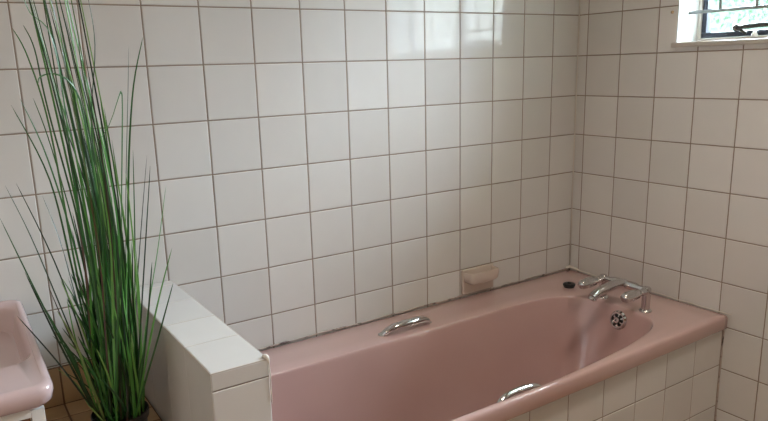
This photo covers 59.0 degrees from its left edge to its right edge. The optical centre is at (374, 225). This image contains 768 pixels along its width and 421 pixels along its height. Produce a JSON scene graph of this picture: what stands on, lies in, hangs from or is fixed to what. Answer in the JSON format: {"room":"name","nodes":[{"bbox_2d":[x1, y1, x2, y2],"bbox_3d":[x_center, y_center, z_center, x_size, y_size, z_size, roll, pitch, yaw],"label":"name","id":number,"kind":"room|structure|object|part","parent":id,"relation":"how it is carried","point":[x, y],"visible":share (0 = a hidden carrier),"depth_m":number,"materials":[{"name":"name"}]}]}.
{"room":"bathroom","nodes":[
{"label":"bathroom","id":0,"kind":"room"},
{"bbox_2d":[0,0,578,368],"bbox_3d":[-0.534,-0.261,1.975,3.550,2.450,0.201,-10,16,-32],"label":"wall","id":1,"kind":"structure","parent":0,"point":[321,165],"depth_m":2.08,"materials":[{"name":"white tile"}]},
{"bbox_2d":[258,268,569,349],"bbox_3d":[0.126,0.297,2.408,1.638,0.011,0.008,-10,16,-32],"label":"trim","id":2,"kind":"structure","parent":1,"relation":"attached to","point":[343,327],"depth_m":2.38,"materials":[{"name":"white plastic"}]},
{"bbox_2d":[461,263,498,294],"bbox_3d":[0.400,0.204,2.542,0.155,0.096,0.054,-10,16,-32],"label":"soap dish","id":3,"kind":"object","parent":1,"relation":"attached to","point":[478,278],"visible":1,"depth_m":2.53,"materials":[{"name":"beige ceramic"}]},
{"bbox_2d":[570,0,767,420],"bbox_3d":[1.601,-0.243,1.631,0.161,2.450,2.700,-10,16,-32],"label":"wall","id":4,"kind":"structure","parent":0,"point":[670,181],"depth_m":2.35,"materials":[{"name":"white tile"}]},
{"bbox_2d":[565,0,731,314],"bbox_3d":[0.968,-0.672,2.337,0.031,1.881,0.700,-10,16,-32],"label":"trim","id":5,"kind":"structure","parent":4,"relation":"attached to","point":[569,266],"depth_m":2.70,"materials":[{"name":"beige"}]},
{"bbox_2d":[676,0,698,41],"bbox_3d":[1.308,-0.863,1.919,0.155,0.627,0.850,-10,16,-32],"label":"trim","id":6,"kind":"structure","parent":4,"relation":"attached to","point":[687,23],"depth_m":2.31,"materials":[{"name":"white paint"}]},
{"bbox_2d":[671,38,767,47],"bbox_3d":[1.289,-0.544,1.975,0.112,0.016,0.874,-10,16,-32],"label":"trim","id":7,"kind":"structure","parent":4,"relation":"attached to","point":[758,40],"depth_m":2.16,"materials":[{"name":"beige tile"}]},
{"bbox_2d":[689,0,767,40],"bbox_3d":[1.329,-0.865,1.932,0.096,0.623,0.846,-10,16,-32],"label":"window","id":8,"kind":"structure","parent":4,"relation":"in","point":[705,10],"depth_m":2.25,"materials":[{"name":"white paint"}]},
{"bbox_3d":[0.293,1.235,1.078,3.550,0.100,3.100,-10,16,-32],"label":"floor","id":9,"kind":"structure","parent":0,"visible":0},
{"bbox_2d":[0,405,45,420],"bbox_3d":[-0.985,0.732,1.450,0.549,0.780,0.479,-10,16,-32],"label":"vanity cabinet","id":10,"kind":"object","parent":9,"relation":"on","point":[35,414],"visible":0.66,"depth_m":1.31,"materials":[{"name":"white paint"}]},
{"bbox_2d":[0,300,52,416],"bbox_3d":[-1.000,0.307,1.355,0.590,0.085,0.499,-10,16,-32],"label":"basin","id":11,"kind":"object","parent":10,"relation":"in","point":[26,383],"visible":1,"depth_m":1.37,"materials":[{"name":"pink ceramic"}]},
{"bbox_2d":[44,359,161,420],"bbox_3d":[-0.625,0.733,1.663,0.270,0.662,0.557,-10,16,-32],"label":"shelf","id":12,"kind":"object","parent":9,"relation":"on","point":[66,403],"visible":0.31,"depth_m":1.79,"materials":[{"name":"brown tile"}]},
{"bbox_2d":[0,0,172,420],"bbox_3d":[-0.605,-0.125,1.424,0.315,1.328,0.341,-5,14,-15],"label":"potted grass","id":13,"kind":"object","parent":12,"relation":"on","point":[117,386],"depth_m":1.44,"materials":[{"name":"green plant"}]},
{"bbox_2d":[90,401,148,420],"bbox_3d":[-0.580,0.471,1.559,0.126,0.104,0.126,-10,16,-32],"label":"pot","id":14,"kind":"object","parent":13,"relation":"attached to","point":[142,414],"depth_m":1.52,"materials":[{"name":"black plastic"}]},
{"bbox_3d":[-0.623,0.784,1.675,0.270,0.556,0.557,-10,16,-32],"label":"shelf","id":15,"kind":"part","parent":12,"relation":"part of","materials":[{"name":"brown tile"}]},
{"bbox_2d":[131,280,271,420],"bbox_3d":[-0.432,0.623,1.705,0.125,0.845,0.659,-10,16,-32],"label":"wall","id":16,"kind":"structure","parent":9,"relation":"on","point":[201,369],"depth_m":1.47,"materials":[{"name":"white tile"}]},
{"bbox_2d":[260,270,727,420],"bbox_3d":[0.326,0.616,2.185,1.649,0.598,0.696,-10,16,-32],"label":"bathtub","id":17,"kind":"object","parent":9,"relation":"on","point":[538,349],"visible":0.91,"depth_m":2.23,"materials":[{"name":"pink ceramic"}]},
{"bbox_3d":[0.106,0.327,2.234,0.201,0.046,0.044,-10,16,-32],"label":"grab handle","id":18,"kind":"part","parent":17,"relation":"part of","materials":[{"name":"silver metal"}]},
{"bbox_3d":[0.388,0.451,1.809,0.192,0.040,0.030,-10,16,-32],"label":"grab handle","id":19,"kind":"part","parent":17,"relation":"part of","materials":[{"name":"silver metal"}]},
{"bbox_2d":[563,282,574,288],"bbox_3d":[0.747,0.225,2.609,0.047,0.021,0.047,-10,16,-32],"label":"plug","id":20,"kind":"object","parent":17,"relation":"on","point":[569,285],"visible":1,"depth_m":2.60,"materials":[{"name":"black rubber"}]},
{"bbox_2d":[578,274,651,312],"bbox_3d":[0.815,0.241,2.359,0.201,0.099,0.222,-10,16,-32],"label":"mixer tap","id":21,"kind":"object","parent":17,"relation":"on","point":[607,284],"visible":1,"depth_m":2.33,"materials":[{"name":"silver metal"}]},
{"bbox_3d":[0.760,0.204,2.424,0.083,0.034,0.038,-10,16,-32],"label":"knob","id":22,"kind":"part","parent":21,"relation":"part of","materials":[{"name":"silver metal"}]},
{"bbox_3d":[0.809,0.220,2.350,0.179,0.053,0.036,-10,16,-32],"label":"spout","id":23,"kind":"part","parent":21,"relation":"part of","materials":[{"name":"silver metal"}]},
{"bbox_3d":[0.858,0.235,2.277,0.083,0.034,0.038,-10,16,-32],"label":"knob","id":24,"kind":"part","parent":21,"relation":"part of","materials":[{"name":"silver metal"}]},
{"bbox_3d":[0.496,0.714,1.939,1.645,0.508,0.026,-10,16,-32],"label":"tiled panel","id":25,"kind":"part","parent":17,"relation":"part of","materials":[{"name":"white tile"}]},
{"label":"outside","id":26,"kind":"structure","parent":0,"visible":0},
{"bbox_3d":[6.519,0.236,5.437,11.740,0.100,16.000,-10,16,-32],"label":"ground","id":27,"kind":"structure","parent":26,"visible":0},
{"bbox_2d":[710,0,767,37],"bbox_3d":[3.859,-0.562,3.493,0.606,2.493,7.238,-10,16,-32],"label":"hedge","id":28,"kind":"object","parent":27,"relation":"on","point":[720,21],"visible":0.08,"depth_m":4.83,"materials":[{"name":"green plant"}]}
]}

